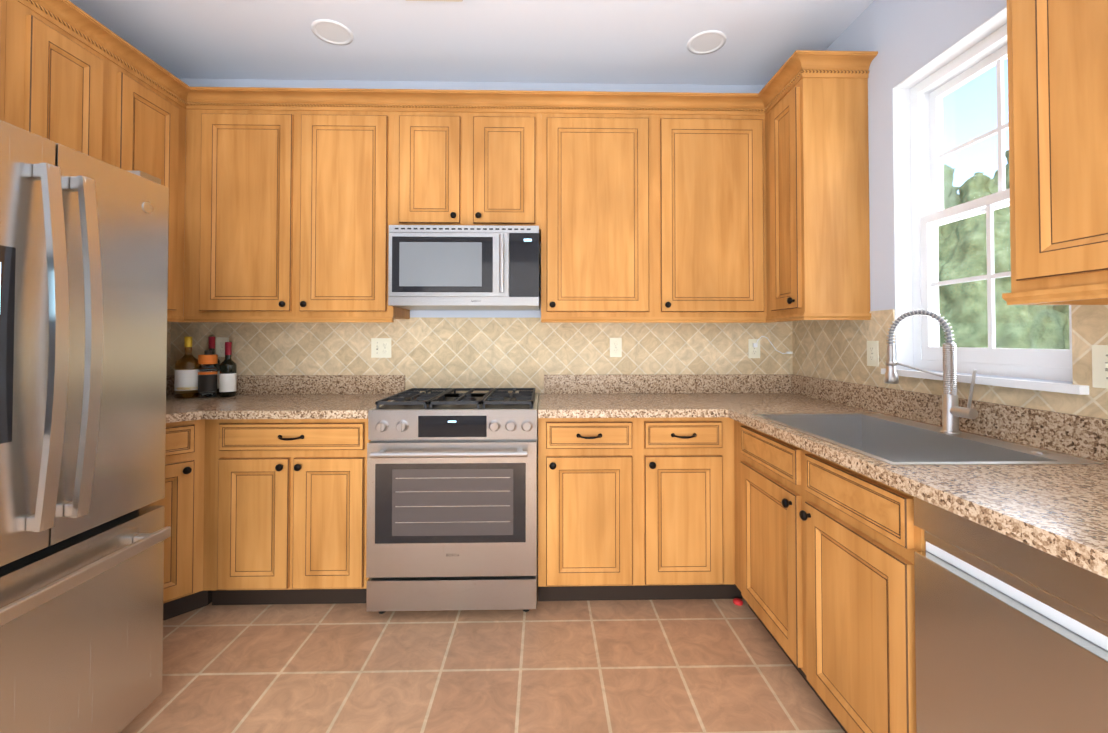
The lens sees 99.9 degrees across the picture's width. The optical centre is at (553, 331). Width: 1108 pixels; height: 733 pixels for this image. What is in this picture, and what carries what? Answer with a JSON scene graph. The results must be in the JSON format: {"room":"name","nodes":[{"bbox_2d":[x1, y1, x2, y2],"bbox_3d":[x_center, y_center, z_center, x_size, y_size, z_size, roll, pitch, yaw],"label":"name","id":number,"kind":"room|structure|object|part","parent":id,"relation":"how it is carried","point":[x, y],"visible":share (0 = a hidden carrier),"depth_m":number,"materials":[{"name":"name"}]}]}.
{"room":"kitchen","nodes":[
{"label":"kitchen","id":0,"kind":"room"},
{"bbox_2d":[178,78,764,317],"bbox_3d":[-0.425,-0.103,2.831,4.052,2.785,0.120,0,-1,-1],"label":"wall","id":1,"kind":"structure","parent":0,"point":[268,83],"depth_m":2.78,"materials":[{"name":"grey paint"}]},
{"bbox_2d":[183,109,409,318],"bbox_3d":[-1.394,-0.623,2.577,1.088,1.095,0.357,0,-1,-1],"label":"upper cabinet","id":2,"kind":"object","parent":1,"relation":"attached to","point":[289,213],"visible":1,"depth_m":2.44,"materials":[{"name":"brown wood"}]},
{"bbox_2d":[394,112,540,240],"bbox_3d":[-0.461,-0.855,2.602,0.778,0.629,0.357,0,-1,-1],"label":"upper cabinet","id":3,"kind":"object","parent":1,"relation":"attached to","point":[470,168],"visible":1,"depth_m":2.46,"materials":[{"name":"brown wood"}]},
{"bbox_2d":[388,225,539,310],"bbox_3d":[-0.460,-0.331,2.532,0.758,0.406,0.468,0,-1,-1],"label":"microwave","id":4,"kind":"object","parent":3,"relation":"attached to","point":[453,267],"visible":1,"depth_m":2.35,"materials":[{"name":"silver metal"}]},
{"bbox_2d":[172,84,767,114],"bbox_3d":[-0.395,-1.210,2.434,3.078,0.084,0.097,0,-1,-1],"label":"crown molding","id":5,"kind":"structure","parent":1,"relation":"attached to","point":[207,98],"depth_m":2.46,"materials":[{"name":"brown wood"}]},
{"bbox_2d":[170,317,792,392],"bbox_3d":[-0.403,0.168,2.764,3.690,0.500,0.006,0,-1,-1],"label":"wall tile","id":6,"kind":"structure","parent":1,"relation":"attached to","point":[452,353],"depth_m":2.76,"materials":[{"name":"beige tile"}]},
{"bbox_2d":[216,337,228,356],"bbox_3d":[-1.942,0.092,2.724,0.070,0.115,0.007,0,-1,-1],"label":"electrical outlet","id":7,"kind":"object","parent":6,"relation":"attached to","point":[220,346],"visible":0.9,"depth_m":2.72,"materials":[{"name":"beige plastic"}]},
{"bbox_2d":[371,338,390,357],"bbox_3d":[-1.019,0.098,2.741,0.116,0.115,0.014,0,-1,-1],"label":"electrical outlet","id":8,"kind":"object","parent":6,"relation":"attached to","point":[380,347],"visible":1,"depth_m":2.74,"materials":[{"name":"beige plastic"}]},
{"bbox_2d":[610,338,621,356],"bbox_3d":[0.369,0.096,2.775,0.070,0.115,0.007,0,-1,-1],"label":"electrical outlet","id":9,"kind":"object","parent":6,"relation":"attached to","point":[615,347],"visible":1,"depth_m":2.77,"materials":[{"name":"beige plastic"}]},
{"bbox_2d":[748,336,792,357],"bbox_3d":[1.298,0.093,2.782,0.260,0.135,0.033,0,-1,-1],"label":"electrical outlet","id":10,"kind":"object","parent":6,"relation":"attached to","point":[753,348],"visible":1,"depth_m":2.79,"materials":[{"name":"beige plastic"}]},
{"bbox_2d":[541,113,660,316],"bbox_3d":[0.231,-0.621,2.628,0.606,1.095,0.326,0,-1,-1],"label":"upper cabinet","id":11,"kind":"object","parent":1,"relation":"attached to","point":[653,215],"depth_m":2.47,"materials":[{"name":"brown wood"}]},
{"bbox_2d":[541,317,762,322],"bbox_3d":[0.543,-0.061,2.485,1.222,0.030,0.024,0,-1,-1],"label":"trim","id":12,"kind":"structure","parent":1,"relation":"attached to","point":[543,319],"depth_m":2.47,"materials":[{"name":"brown wood"}]},
{"bbox_2d":[657,114,766,316],"bbox_3d":[0.836,-0.621,2.641,0.605,1.095,0.326,0,-1,-1],"label":"upper cabinet","id":13,"kind":"object","parent":1,"relation":"attached to","point":[711,169],"depth_m":2.49,"materials":[{"name":"brown wood"}]},
{"bbox_2d":[69,0,873,84],"bbox_3d":[-0.244,-1.591,0.098,4.292,0.100,5.800,0,-1,-1],"label":"ceiling","id":14,"kind":"structure","parent":0,"point":[593,41],"depth_m":2.38,"materials":[{"name":"white paint"}]},
{"bbox_2d":[311,19,353,44],"bbox_3d":[-1.115,-1.537,2.342,0.196,0.080,0.196,0,-1,-1],"label":"recessed light","id":15,"kind":"object","parent":14,"relation":"in","point":[331,32],"visible":0.75,"depth_m":2.34,"materials":[{"name":"white plastic"}]},
{"bbox_2d":[405,0,462,1],"bbox_3d":[-0.542,-1.503,2.021,0.260,0.012,0.180,0,-1,-1],"label":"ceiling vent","id":16,"kind":"object","parent":14,"relation":"in","point":[436,0],"visible":1,"depth_m":2.10,"materials":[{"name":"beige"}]},
{"bbox_2d":[687,30,725,54],"bbox_3d":[0.793,-1.536,2.422,0.196,0.080,0.196,0,-1,-1],"label":"recessed light","id":17,"kind":"object","parent":14,"relation":"in","point":[706,42],"visible":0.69,"depth_m":2.42,"materials":[{"name":"white plastic"}]},
{"bbox_2d":[119,584,844,732],"bbox_3d":[-0.244,1.294,0.051,4.292,0.100,5.800,0,-1,-1],"label":"floor","id":18,"kind":"structure","parent":0,"point":[672,666],"depth_m":1.73,"materials":[{"name":"tile"}]},
{"bbox_2d":[0,120,170,732],"bbox_3d":[-1.701,0.376,1.179,0.968,1.772,0.720,0,-1,-1],"label":"refrigerator","id":19,"kind":"object","parent":18,"relation":"on","point":[85,533],"visible":1,"depth_m":1.24,"materials":[{"name":"silver metal"}]},
{"bbox_2d":[147,419,211,620],"bbox_3d":[-1.912,0.837,2.135,0.632,0.882,1.166,0,-1,-1],"label":"base cabinet","id":20,"kind":"object","parent":18,"relation":"on","point":[182,501],"visible":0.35,"depth_m":2.06,"materials":[{"name":"brown wood"}]},
{"bbox_2d":[166,375,404,422],"bbox_3d":[-1.533,0.322,2.149,1.391,0.147,1.165,0,-1,-1],"label":"countertop","id":21,"kind":"structure","parent":20,"relation":"on","point":[307,396],"depth_m":2.52,"materials":[{"name":"stone"}]},
{"bbox_2d":[174,337,200,398],"bbox_3d":[-2.010,0.197,2.556,0.115,0.335,0.115,0,-1,-1],"label":"bottle","id":22,"kind":"object","parent":21,"relation":"on","point":[187,366],"visible":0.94,"depth_m":2.51,"materials":[{"name":"orange glass"}]},
{"bbox_2d":[198,350,217,397],"bbox_3d":[-1.910,0.234,2.567,0.087,0.260,0.087,0,-1,-1],"label":"bottle","id":23,"kind":"object","parent":21,"relation":"on","point":[207,377],"visible":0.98,"depth_m":2.54,"materials":[{"name":"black glass"}]},
{"bbox_2d":[208,337,219,394],"bbox_3d":[-1.952,0.198,2.652,0.081,0.335,0.081,0,-1,-1],"label":"bottle","id":24,"kind":"object","parent":21,"relation":"on","point":[211,343],"visible":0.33,"depth_m":2.65,"materials":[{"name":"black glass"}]},
{"bbox_2d":[219,342,236,396],"bbox_3d":[-1.821,0.212,2.600,0.079,0.305,0.079,0,-1,-1],"label":"bottle","id":25,"kind":"object","parent":21,"relation":"on","point":[228,377],"visible":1,"depth_m":2.57,"materials":[{"name":"black glass"}]},
{"bbox_2d":[203,419,370,604],"bbox_3d":[-1.223,0.841,2.406,0.758,0.882,0.660,0,-1,-1],"label":"base cabinet","id":26,"kind":"object","parent":18,"relation":"on","point":[285,511],"visible":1,"depth_m":2.12,"materials":[{"name":"brown wood"}]},
{"bbox_2d":[366,388,538,613],"bbox_3d":[-0.460,0.803,2.366,0.755,0.957,0.738,0,-1,-1],"label":"range","id":27,"kind":"object","parent":18,"relation":"on","point":[452,501],"visible":1,"depth_m":2.07,"materials":[{"name":"silver metal"}]},
{"bbox_2d":[538,417,742,600],"bbox_3d":[0.409,0.842,2.442,0.978,0.882,0.660,0,-1,-1],"label":"base cabinet","id":28,"kind":"object","parent":18,"relation":"on","point":[636,508],"visible":1,"depth_m":2.15,"materials":[{"name":"brown wood"}]},
{"bbox_2d":[538,375,725,417],"bbox_3d":[0.355,0.327,2.451,0.870,0.147,0.644,0,-1,-1],"label":"countertop","id":29,"kind":"structure","parent":28,"relation":"on","point":[564,396],"depth_m":2.61,"materials":[{"name":"stone"}]},
{"bbox_2d":[733,598,742,605],"bbox_3d":[0.865,1.270,2.189,0.044,0.017,0.044,0,-1,-1],"label":"cap","id":30,"kind":"object","parent":18,"relation":"on","point":[738,601],"visible":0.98,"depth_m":2.18,"materials":[{"name":"red plastic"}]},
{"bbox_2d":[734,420,756,616],"bbox_3d":[1.147,0.837,2.135,0.604,0.882,0.090,0,-1,-1],"label":"base cabinet","id":31,"kind":"object","parent":18,"relation":"on","point":[738,457],"visible":0.14,"depth_m":2.14,"materials":[{"name":"brown wood"}]},
{"bbox_2d":[714,374,842,381],"bbox_3d":[1.105,0.327,2.467,0.510,0.147,0.644,0,-1,-1],"label":"countertop","id":32,"kind":"structure","parent":31,"relation":"on","point":[733,377],"depth_m":2.77,"materials":[{"name":"stone"}]},
{"bbox_2d":[740,423,925,732],"bbox_3d":[1.133,0.828,1.594,0.656,0.882,0.990,0,-1,-1],"label":"base cabinet","id":33,"kind":"object","parent":18,"relation":"on","point":[828,548],"visible":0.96,"depth_m":1.40,"materials":[{"name":"brown wood"}]},
{"bbox_2d":[710,374,1107,578],"bbox_3d":[1.141,0.308,1.294,0.652,0.147,2.992,0,-1,-1],"label":"countertop","id":34,"kind":"structure","parent":33,"relation":"on","point":[1060,511],"depth_m":1.19,"materials":[{"name":"stone"}]},
{"bbox_2d":[753,309,1103,464],"bbox_3d":[1.134,0.245,1.599,0.554,0.658,0.804,0,-1,-1],"label":"sink","id":35,"kind":"object","parent":34,"relation":"in","point":[891,440],"visible":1,"depth_m":1.64,"materials":[{"name":"silver metal"}]},
{"bbox_2d":[884,309,977,433],"bbox_3d":[1.324,0.132,1.650,0.131,0.431,0.278,0,-1,-1],"label":"faucet","id":36,"kind":"object","parent":34,"relation":"on","point":[951,411],"depth_m":1.60,"materials":[{"name":"silver metal"}]},
{"bbox_2d":[913,496,1107,732],"bbox_3d":[1.154,0.816,0.793,0.604,0.880,0.605,0,-1,-1],"label":"dishwasher","id":37,"kind":"object","parent":18,"relation":"on","point":[1011,635],"visible":0.79,"depth_m":0.89,"materials":[{"name":"silver metal"}]},
{"bbox_2d":[825,0,1072,383],"bbox_3d":[1.581,-0.148,0.115,0.160,2.785,5.400,0,-1,-1],"label":"wall","id":38,"kind":"structure","parent":0,"point":[913,43],"depth_m":2.00,"materials":[{"name":"grey paint"}]},
{"bbox_2d":[757,50,877,322],"bbox_3d":[1.266,-0.652,2.293,0.372,1.205,0.432,0,-1,-1],"label":"upper cabinet","id":39,"kind":"object","parent":38,"relation":"attached to","point":[817,204],"depth_m":2.15,"materials":[{"name":"brown wood"}]},
{"bbox_3d":[1.114,-1.213,2.251,0.068,0.084,0.336,0,-1,-1],"label":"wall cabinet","id":40,"kind":"part","parent":39,"relation":"part of","materials":[{"name":"brown wood"}]},
{"bbox_3d":[1.147,-0.065,2.290,0.024,0.030,0.340,0,-1,-1],"label":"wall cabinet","id":41,"kind":"part","parent":39,"relation":"part of","materials":[{"name":"brown wood"}]},
{"bbox_3d":[1.309,-1.216,2.121,0.293,0.084,0.068,0,-1,-1],"label":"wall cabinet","id":42,"kind":"part","parent":39,"relation":"part of","materials":[{"name":"brown wood"}]},
{"bbox_3d":[1.317,-0.067,2.137,0.275,0.030,0.024,0,-1,-1],"label":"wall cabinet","id":43,"kind":"part","parent":39,"relation":"part of","materials":[{"name":"brown wood"}]},
{"bbox_2d":[792,305,1107,418],"bbox_3d":[1.474,0.143,1.205,0.006,0.500,3.194,0,-1,-1],"label":"wall tiles","id":44,"kind":"structure","parent":38,"relation":"attached to","point":[836,350],"depth_m":1.95,"materials":[{"name":"beige tile"}]},
{"bbox_2d":[867,341,878,366],"bbox_3d":[1.447,0.101,2.114,0.007,0.115,0.070,0,-1,-1],"label":"electrical outlet","id":45,"kind":"object","parent":44,"relation":"attached to","point":[872,353],"visible":1,"depth_m":2.11,"materials":[{"name":"beige plastic"}]},
{"bbox_2d":[1092,345,1107,388],"bbox_3d":[1.463,0.094,1.231,0.014,0.115,0.070,0,-1,-1],"label":"light switch","id":46,"kind":"object","parent":44,"relation":"attached to","point":[1099,366],"visible":1,"depth_m":1.25,"materials":[{"name":"beige plastic"}]},
{"bbox_2d":[881,23,1088,394],"bbox_3d":[1.528,-0.435,1.665,0.189,1.230,0.752,0,-1,-1],"label":"window","id":47,"kind":"structure","parent":38,"relation":"in","point":[930,214],"depth_m":1.78,"materials":[{"name":"white wood"}]},
{"bbox_2d":[1002,0,1107,304],"bbox_3d":[1.307,-0.637,0.748,0.357,1.125,0.932,0,-1,-1],"label":"upper cabinet","id":48,"kind":"object","parent":38,"relation":"attached to","point":[1057,53],"depth_m":1.07,"materials":[{"name":"brown wood"}]},
{"bbox_3d":[1.181,-0.090,0.737,0.024,0.030,0.932,0,-1,-1],"label":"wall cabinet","id":49,"kind":"part","parent":48,"relation":"part of","materials":[{"name":"brown wood"}]},
{"bbox_3d":[-2.250,-0.149,0.030,0.120,2.785,5.400,0,-1,-1],"label":"wall","id":50,"kind":"structure","parent":0,"visible":0},
{"bbox_2d":[0,0,5,120],"bbox_3d":[-2.033,-0.886,1.155,0.357,0.615,0.934,0,-1,-1],"label":"upper cabinet","id":51,"kind":"object","parent":50,"relation":"attached to","point":[2,40],"depth_m":1.62,"materials":[{"name":"brown wood"}]},
{"bbox_2d":[4,0,185,321],"bbox_3d":[-2.053,-0.617,2.027,0.357,1.125,0.818,0,-1,-1],"label":"upper cabinet","id":52,"kind":"object","parent":50,"relation":"attached to","point":[64,88],"depth_m":1.93,"materials":[{"name":"brown wood"}]},
{"bbox_3d":[-1.926,-0.069,2.002,0.024,0.030,0.781,0,-1,-1],"label":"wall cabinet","id":53,"kind":"part","parent":52,"relation":"part of","materials":[{"name":"brown wood"}]},
{"bbox_2d":[17,0,184,99],"bbox_3d":[-1.881,-1.225,1.525,0.068,0.084,1.656,0,-1,-1],"label":"crown molding","id":54,"kind":"structure","parent":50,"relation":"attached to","point":[74,21],"depth_m":1.98,"materials":[{"name":"brown wood"}]},
{"bbox_2d":[166,322,170,375],"bbox_3d":[-2.233,0.158,2.138,0.006,0.500,1.164,0,-1,-1],"label":"wall tiles","id":55,"kind":"structure","parent":50,"relation":"attached to","point":[168,346],"depth_m":2.71,"materials":[{"name":"beige tile"}]},
{"bbox_2d":[183,316,393,322],"bbox_3d":[-1.398,-0.062,2.442,1.099,0.030,0.024,0,-1,-1],"label":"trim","id":56,"kind":"structure","parent":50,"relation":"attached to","point":[185,318],"depth_m":2.43,"materials":[{"name":"brown wood"}]},
{"label":"outside","id":57,"kind":"structure","parent":0,"visible":0},
{"bbox_3d":[30.575,2.095,18.422,57.938,0.100,90.000,0,-1,-1],"label":"ground","id":58,"kind":"structure","parent":57,"visible":0},
{"bbox_2d":[938,164,959,291],"bbox_3d":[7.523,-0.757,9.296,2.440,5.520,2.485,0,-1,-1],"label":"tree","id":59,"kind":"object","parent":58,"relation":"on","point":[948,172],"depth_m":8.81,"materials":[{"name":"green plant"}]},
{"bbox_2d":[993,150,1009,206],"bbox_3d":[12.350,-1.444,12.351,2.764,7.105,2.782,0,-1,-1],"label":"tree","id":60,"kind":"object","parent":58,"relation":"on","point":[1007,172],"depth_m":12.44,"materials":[{"name":"green plant"}]},
{"bbox_2d":[939,172,1066,348],"bbox_3d":[7.840,-0.457,8.455,2.222,4.915,2.246,0,-1,-1],"label":"tree","id":61,"kind":"object","parent":58,"relation":"on","point":[1007,312],"depth_m":7.93,"materials":[{"name":"green plant"}]},
{"bbox_2d":[1053,305,1069,349],"bbox_3d":[9.485,-0.544,8.302,2.423,5.166,2.421,0,-1,-1],"label":"tree","id":62,"kind":"object","parent":58,"relation":"on","point":[1066,327],"depth_m":7.79,"materials":[{"name":"green plant"}]}
]}

